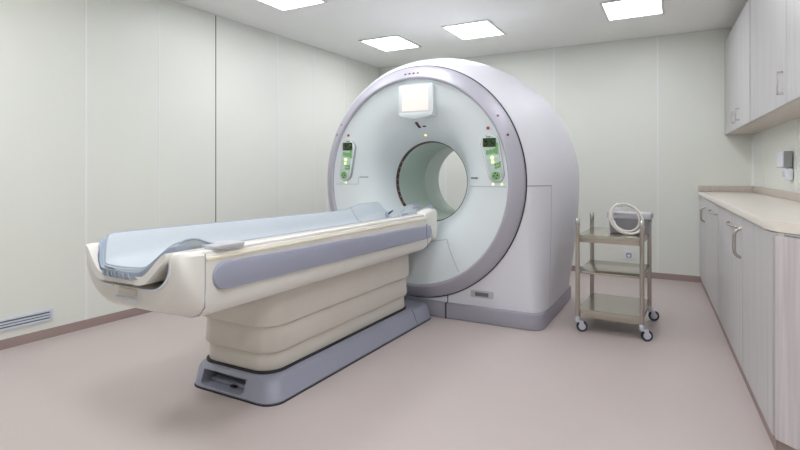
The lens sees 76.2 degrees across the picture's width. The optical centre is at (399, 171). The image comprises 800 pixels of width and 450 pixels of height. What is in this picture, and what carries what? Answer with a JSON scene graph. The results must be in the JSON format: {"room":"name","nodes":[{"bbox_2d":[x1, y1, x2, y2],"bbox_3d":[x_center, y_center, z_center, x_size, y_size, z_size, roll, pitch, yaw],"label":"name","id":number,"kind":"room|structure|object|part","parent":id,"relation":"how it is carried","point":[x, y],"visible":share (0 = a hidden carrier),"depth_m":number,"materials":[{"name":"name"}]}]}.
{"room":"radiology room","nodes":[
{"label":"radiology room","id":0,"kind":"room"},
{"bbox_2d":[0,0,378,339],"bbox_3d":[-2.267,-0.155,3.749,0.120,2.550,7.607,0,0,30],"label":"wall","id":1,"kind":"structure","parent":0,"point":[42,42],"depth_m":3.98,"materials":[{"name":"white paint"}]},
{"bbox_2d":[0,309,52,331],"bbox_3d":[-2.600,0.965,3.051,0.012,0.072,0.956,0,0,30],"label":"air vent","id":2,"kind":"object","parent":1,"relation":"in","point":[46,315],"visible":1,"depth_m":3.33,"materials":[{"name":"white metal"}]},
{"bbox_2d":[0,308,152,349],"bbox_3d":[-2.211,1.089,3.719,0.008,0.062,7.604,0,0,30],"label":"baseboard","id":3,"kind":"structure","parent":1,"relation":"attached to","point":[11,342],"depth_m":3.54,"materials":[{"name":"plastic"}]},
{"bbox_2d":[85,0,86,319],"bbox_3d":[-2.251,-0.186,3.656,0.002,2.488,0.016,0,0,29],"label":"trim","id":4,"kind":"structure","parent":1,"relation":"attached to","point":[85,0],"depth_m":3.65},
{"bbox_2d":[158,0,158,227],"bbox_3d":[-1.961,-0.186,4.150,0.002,2.488,0.008,0,0,29],"label":"trim","id":5,"kind":"structure","parent":1,"relation":"attached to","point":[158,0],"depth_m":4.15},
{"bbox_2d":[215,15,215,221],"bbox_3d":[-1.675,-0.186,4.637,0.002,2.488,0.008,0,0,29],"label":"trim","id":6,"kind":"structure","parent":1,"relation":"attached to","point":[215,15],"depth_m":4.63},
{"bbox_2d":[169,0,378,67],"bbox_3d":[-2.212,-1.426,3.719,0.006,0.008,7.603,0,0,30],"label":"trim","id":7,"kind":"structure","parent":1,"relation":"attached to","point":[169,0],"depth_m":5.11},
{"bbox_2d":[277,36,277,215],"bbox_3d":[-1.276,-0.186,5.316,0.002,2.488,0.012,0,0,29],"label":"trim","id":8,"kind":"structure","parent":1,"relation":"attached to","point":[277,36],"depth_m":5.31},
{"bbox_2d":[314,47,314,212],"bbox_3d":[-0.978,-0.186,5.824,0.002,2.488,0.012,0,0,29],"label":"trim","id":9,"kind":"structure","parent":1,"relation":"attached to","point":[314,47],"depth_m":5.83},
{"bbox_2d":[344,57,344,114],"bbox_3d":[-0.691,-0.186,6.313,0.002,2.488,0.012,0,0,29],"label":"trim","id":10,"kind":"structure","parent":1,"relation":"attached to","point":[344,57],"depth_m":6.32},
{"bbox_2d":[0,271,774,449],"bbox_3d":[-0.211,1.170,2.624,5.036,0.100,7.840,0,0,29],"label":"floor","id":11,"kind":"structure","parent":0,"point":[127,383],"depth_m":2.60,"materials":[{"name":"plastic"}]},
{"bbox_2d":[85,203,436,406],"bbox_3d":[-0.522,0.688,3.139,0.660,0.865,2.514,0,0,29],"label":"table","id":12,"kind":"object","parent":11,"relation":"on","point":[285,314],"visible":0.87,"depth_m":2.63,"materials":[{"name":"white plastic"}]},
{"bbox_3d":[-0.760,0.309,2.166,0.124,0.016,0.170,0,0,29],"label":"hand plate","id":13,"kind":"part","parent":12,"relation":"part of","materials":[{"name":"grey plastic"}]},
{"bbox_2d":[98,202,416,279],"bbox_3d":[-0.557,0.340,3.075,0.485,0.183,2.400,0,0,29],"label":"mattress","id":14,"kind":"object","parent":12,"relation":"on","point":[130,254],"visible":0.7,"depth_m":2.54,"materials":[{"name":"blue plastic"}]},
{"bbox_3d":[-0.289,0.326,2.991,0.054,0.018,2.150,0,0,29],"label":"rail","id":15,"kind":"part","parent":12,"relation":"part of","materials":[{"name":"beige plastic"}]},
{"bbox_2d":[386,204,431,216],"bbox_3d":[0.076,0.316,3.960,0.206,0.116,0.417,0,0,29],"label":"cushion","id":16,"kind":"object","parent":12,"relation":"on","point":[411,208],"depth_m":3.99,"materials":[{"name":"blue fabric"}]},
{"bbox_2d":[327,58,578,330],"bbox_3d":[0.389,0.068,4.521,2.200,2.104,1.248,0,0,29],"label":"gantry","id":17,"kind":"object","parent":11,"relation":"on","point":[504,257],"visible":0.92,"depth_m":3.88,"materials":[{"name":"white plastic"}]},
{"bbox_3d":[-0.434,-0.101,4.323,0.152,0.341,0.058,0,0,29],"label":"control panel","id":18,"kind":"part","parent":17,"relation":"part of","materials":[{"name":"plastic"}]},
{"bbox_3d":[0.612,0.913,3.804,0.176,0.052,0.011,0,0,29],"label":"name plate","id":19,"kind":"part","parent":17,"relation":"part of","materials":[{"name":"grey plastic"}]},
{"bbox_3d":[0.680,-0.101,3.711,0.173,0.346,0.058,0,0,29],"label":"control panel","id":20,"kind":"part","parent":17,"relation":"part of","materials":[{"name":"plastic"}]},
{"bbox_2d":[575,213,658,340],"bbox_3d":[1.591,0.722,3.713,0.496,0.796,0.591,0,0,31],"label":"trolley","id":21,"kind":"object","parent":11,"relation":"on","point":[630,310],"visible":0.94,"depth_m":3.58,"materials":[{"name":"grey metal"}]},
{"bbox_3d":[1.251,0.703,3.593,0.029,0.655,0.029,0,0,31],"label":"post","id":22,"kind":"part","parent":21,"relation":"part of","materials":[{"name":"metal"}]},
{"bbox_3d":[1.532,0.703,4.066,0.029,0.655,0.029,0,0,31],"label":"post","id":23,"kind":"part","parent":21,"relation":"part of","materials":[{"name":"metal"}]},
{"bbox_2d":[580,227,648,245],"bbox_3d":[1.568,0.465,3.724,0.408,0.054,0.546,0,0,31],"label":"tray","id":24,"kind":"object","parent":21,"relation":"on","point":[593,234],"depth_m":3.52,"materials":[{"name":"metal"}]},
{"bbox_2d":[580,293,648,324],"bbox_3d":[1.568,0.991,3.724,0.408,0.055,0.546,0,0,31],"label":"tray","id":25,"kind":"object","parent":21,"relation":"on","point":[622,309],"depth_m":3.60,"materials":[{"name":"metal"}]},
{"bbox_2d":[580,260,649,278],"bbox_3d":[1.565,0.705,3.727,0.428,0.014,0.534,0,0,31],"label":"shelf","id":26,"kind":"object","parent":21,"relation":"attached to","point":[597,267],"depth_m":3.69,"materials":[{"name":"metal"}]},
{"bbox_2d":[609,203,643,234],"bbox_3d":[1.577,0.326,3.555,0.231,0.222,0.061,0,0,31],"label":"coiled hose","id":27,"kind":"object","parent":21,"relation":"on","point":[617,206],"visible":0.92,"depth_m":3.55,"materials":[{"name":"white plastic"}]},
{"bbox_2d":[606,211,653,234],"bbox_3d":[1.662,0.363,3.685,0.292,0.148,0.224,0,0,31],"label":"plastic box","id":28,"kind":"object","parent":21,"relation":"on","point":[626,220],"visible":0.79,"depth_m":3.60,"materials":[{"name":"grey plastic"}]},
{"bbox_3d":[1.662,0.310,3.685,0.292,0.042,0.224,0,0,31],"label":"box lid","id":29,"kind":"part","parent":28,"relation":"part of","materials":[{"name":"white plastic"}]},
{"bbox_3d":[1.605,0.703,3.383,0.029,0.655,0.029,0,0,31],"label":"post","id":30,"kind":"part","parent":21,"relation":"part of","materials":[{"name":"metal"}]},
{"bbox_3d":[1.886,0.703,3.856,0.029,0.655,0.029,0,0,31],"label":"post","id":31,"kind":"part","parent":21,"relation":"part of","materials":[{"name":"metal"}]},
{"bbox_2d":[700,196,706,294],"bbox_3d":[3.083,0.680,4.768,0.494,0.880,0.645,0,0,29],"label":"base cabinet","id":32,"kind":"object","parent":11,"relation":"on","point":[702,200],"visible":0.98,"depth_m":4.79,"materials":[{"name":"laminate"}]},
{"bbox_3d":[2.764,0.388,4.654,0.045,0.150,0.017,0,0,29],"label":"bow handle","id":33,"kind":"part","parent":32,"relation":"part of","materials":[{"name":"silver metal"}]},
{"bbox_2d":[706,199,719,323],"bbox_3d":[2.728,0.680,4.047,0.503,0.880,0.950,0,0,29],"label":"base cabinet","id":34,"kind":"object","parent":11,"relation":"on","point":[711,208],"visible":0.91,"depth_m":4.07,"materials":[{"name":"laminate"}]},
{"bbox_2d":[718,205,745,382],"bbox_3d":[2.267,0.680,3.108,0.505,0.880,1.130,0,0,29],"label":"base cabinet","id":35,"kind":"object","parent":11,"relation":"on","point":[730,225],"visible":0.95,"depth_m":3.09,"materials":[{"name":"laminate"}]},
{"bbox_3d":[1.962,0.310,3.029,0.046,0.011,0.328,0,0,26],"label":"bar handle","id":36,"kind":"part","parent":35,"relation":"part of","materials":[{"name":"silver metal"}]},
{"bbox_3d":[1.833,0.385,2.770,0.045,0.175,0.017,0,0,29],"label":"bow handle","id":37,"kind":"part","parent":35,"relation":"part of","materials":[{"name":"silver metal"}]},
{"bbox_2d":[743,218,781,449],"bbox_3d":[1.851,0.680,2.261,0.483,0.880,0.745,0,0,29],"label":"base cabinet","id":38,"kind":"object","parent":11,"relation":"on","point":[758,242],"visible":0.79,"depth_m":2.28,"materials":[{"name":"laminate"}]},
{"bbox_2d":[775,233,799,449],"bbox_3d":[1.604,0.680,1.756,0.461,0.880,0.368,0,0,29],"label":"base cabinet","id":39,"kind":"object","parent":11,"relation":"on","point":[787,246],"visible":1,"depth_m":1.97,"materials":[{"name":"grey wood"}]},
{"bbox_2d":[698,192,799,234],"bbox_3d":[2.375,0.218,3.332,0.466,0.040,3.889,0,0,26],"label":"countertop","id":40,"kind":"structure","parent":39,"relation":"on","point":[767,212],"depth_m":2.84,"materials":[{"name":"beige laminate"}]},
{"bbox_3d":[1.589,0.246,1.756,0.014,0.012,0.501,0,0,-19],"label":"steel rail","id":41,"kind":"part","parent":39,"relation":"part of","materials":[{"name":"silver metal"}]},
{"bbox_2d":[173,0,747,67],"bbox_3d":[-0.211,-1.480,2.624,5.036,0.100,7.840,0,0,29],"label":"ceiling","id":42,"kind":"structure","parent":0,"point":[334,26],"depth_m":4.85,"materials":[{"name":"paint"}]},
{"bbox_2d":[256,0,327,11],"bbox_3d":[-0.955,-1.424,4.148,0.484,0.012,0.564,0,0,29],"label":"recessed light","id":43,"kind":"object","parent":42,"relation":"in","point":[283,5],"visible":1,"depth_m":4.31,"materials":[{"name":"white plastic"}]},
{"bbox_2d":[359,35,421,51],"bbox_3d":[-0.102,-1.424,5.665,0.484,0.012,0.564,0,0,29],"label":"recessed light","id":44,"kind":"object","parent":42,"relation":"in","point":[393,42],"visible":1,"depth_m":5.65,"materials":[{"name":"white plastic"}]},
{"bbox_2d":[441,19,505,40],"bbox_3d":[0.749,-1.424,5.136,0.484,0.012,0.574,0,0,29],"label":"recessed light","id":45,"kind":"object","parent":42,"relation":"in","point":[481,28],"visible":1,"depth_m":5.11,"materials":[{"name":"white plastic"}]},
{"bbox_2d":[599,0,664,20],"bbox_3d":[2.027,-1.424,4.437,0.479,0.012,0.574,0,0,29],"label":"recessed light","id":46,"kind":"object","parent":42,"relation":"in","point":[613,10],"visible":1,"depth_m":4.44,"materials":[{"name":"white plastic"}]},
{"bbox_2d":[379,28,753,275],"bbox_3d":[1.605,-0.155,6.030,4.493,2.550,0.120,0,0,29],"label":"wall","id":47,"kind":"structure","parent":0,"point":[606,93],"depth_m":5.41,"materials":[{"name":"white paint"}]},
{"bbox_2d":[445,159,445,200],"bbox_3d":[0.583,-0.186,6.520,0.014,2.488,0.002,0,0,29],"label":"trim","id":48,"kind":"structure","parent":47,"relation":"attached to","point":[445,159],"depth_m":6.52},
{"bbox_2d":[553,48,554,110],"bbox_3d":[1.772,-0.186,5.869,0.014,2.488,0.002,0,0,29],"label":"trim","id":49,"kind":"structure","parent":47,"relation":"attached to","point":[553,48],"depth_m":5.87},
{"bbox_2d":[381,27,732,67],"bbox_3d":[1.574,-1.426,5.975,4.253,0.008,0.006,0,0,29],"label":"trim","id":50,"kind":"structure","parent":47,"relation":"attached to","point":[730,27],"depth_m":5.66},
{"bbox_2d":[623,251,634,258],"bbox_3d":[2.461,0.895,5.484,0.112,0.084,0.016,0,0,29],"label":"wall socket","id":51,"kind":"object","parent":47,"relation":"attached to","point":[626,254],"visible":1,"depth_m":5.48,"materials":[{"name":"white plastic"}]},
{"bbox_2d":[571,265,700,282],"bbox_3d":[1.385,1.089,6.077,3.807,0.062,0.008,0,0,29],"label":"baseboard","id":52,"kind":"structure","parent":47,"relation":"attached to","point":[689,278],"depth_m":5.28,"materials":[{"name":"plastic"}]},
{"bbox_2d":[657,37,657,272],"bbox_3d":[2.705,-0.186,5.358,0.014,2.488,0.002,0,0,29],"label":"trim","id":53,"kind":"structure","parent":47,"relation":"attached to","point":[657,37],"depth_m":5.36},
{"bbox_2d":[752,135,753,185],"bbox_3d":[3.427,-0.113,4.952,0.020,0.495,0.020,0,0,29],"label":"trim","id":54,"kind":"structure","parent":47,"relation":"attached to","point":[752,135],"depth_m":4.95,"materials":[{"name":"white plastic"}]},
{"bbox_2d":[754,117,799,199],"bbox_3d":[1.807,-0.155,1.519,0.120,2.550,7.612,0,0,26],"label":"wall","id":55,"kind":"structure","parent":0,"point":[782,137],"depth_m":4.09,"materials":[{"name":"white paint"}]},
{"bbox_2d":[698,186,799,201],"bbox_3d":[2.585,0.168,3.262,0.459,0.060,3.906,0,0,20],"label":"backsplash","id":56,"kind":"structure","parent":55,"relation":"attached to","point":[794,196],"depth_m":4.79,"materials":[{"name":"beige laminate"}]},
{"bbox_2d":[725,0,787,134],"bbox_3d":[2.993,-0.831,4.360,0.270,0.928,1.465,0,0,26],"label":"upper cabinet","id":57,"kind":"object","parent":55,"relation":"attached to","point":[737,43],"visible":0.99,"depth_m":4.25,"materials":[{"name":"grey wood"}]},
{"bbox_3d":[3.052,-0.832,4.696,0.018,0.927,0.801,0,0,26],"label":"door","id":58,"kind":"part","parent":57,"relation":"part of","materials":[{"name":"grey wood"}]},
{"bbox_3d":[2.731,-0.832,4.048,0.018,0.927,0.636,0,0,26],"label":"door","id":59,"kind":"part","parent":57,"relation":"part of","materials":[{"name":"grey wood"}]},
{"bbox_2d":[750,0,799,121],"bbox_3d":[2.161,-0.831,2.678,0.270,0.928,2.286,0,0,26],"label":"upper cabinet","id":60,"kind":"object","parent":55,"relation":"attached to","point":[774,24],"visible":1,"depth_m":3.05,"materials":[{"name":"grey wood"}]},
{"bbox_3d":[2.096,-0.491,2.814,0.033,0.132,0.012,0,0,29],"label":"square handle","id":61,"kind":"part","parent":60,"relation":"part of","materials":[{"name":"metal"}]},
{"bbox_3d":[1.828,-0.832,2.222,0.018,0.927,1.136,0,0,26],"label":"door","id":62,"kind":"part","parent":60,"relation":"part of","materials":[{"name":"grey wood"}]},
{"bbox_2d":[776,151,792,167],"bbox_3d":[2.773,-0.089,3.679,0.064,0.115,0.222,0,0,29],"label":"wall dispenser","id":63,"kind":"object","parent":55,"relation":"attached to","point":[785,158],"visible":1,"depth_m":3.59,"materials":[{"name":"white plastic"}]},
{"bbox_2d":[782,168,792,179],"bbox_3d":[2.752,0.015,3.624,0.052,0.080,0.120,0,0,29],"label":"wall switch","id":64,"kind":"object","parent":55,"relation":"attached to","point":[787,173],"visible":1,"depth_m":3.58,"materials":[{"name":"white plastic"}]},
{"bbox_2d":[797,119,797,191],"bbox_3d":[2.708,-0.113,3.477,0.002,0.495,0.016,0,0,26],"label":"trim","id":65,"kind":"structure","parent":55,"relation":"attached to","point":[797,119],"depth_m":3.47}
]}

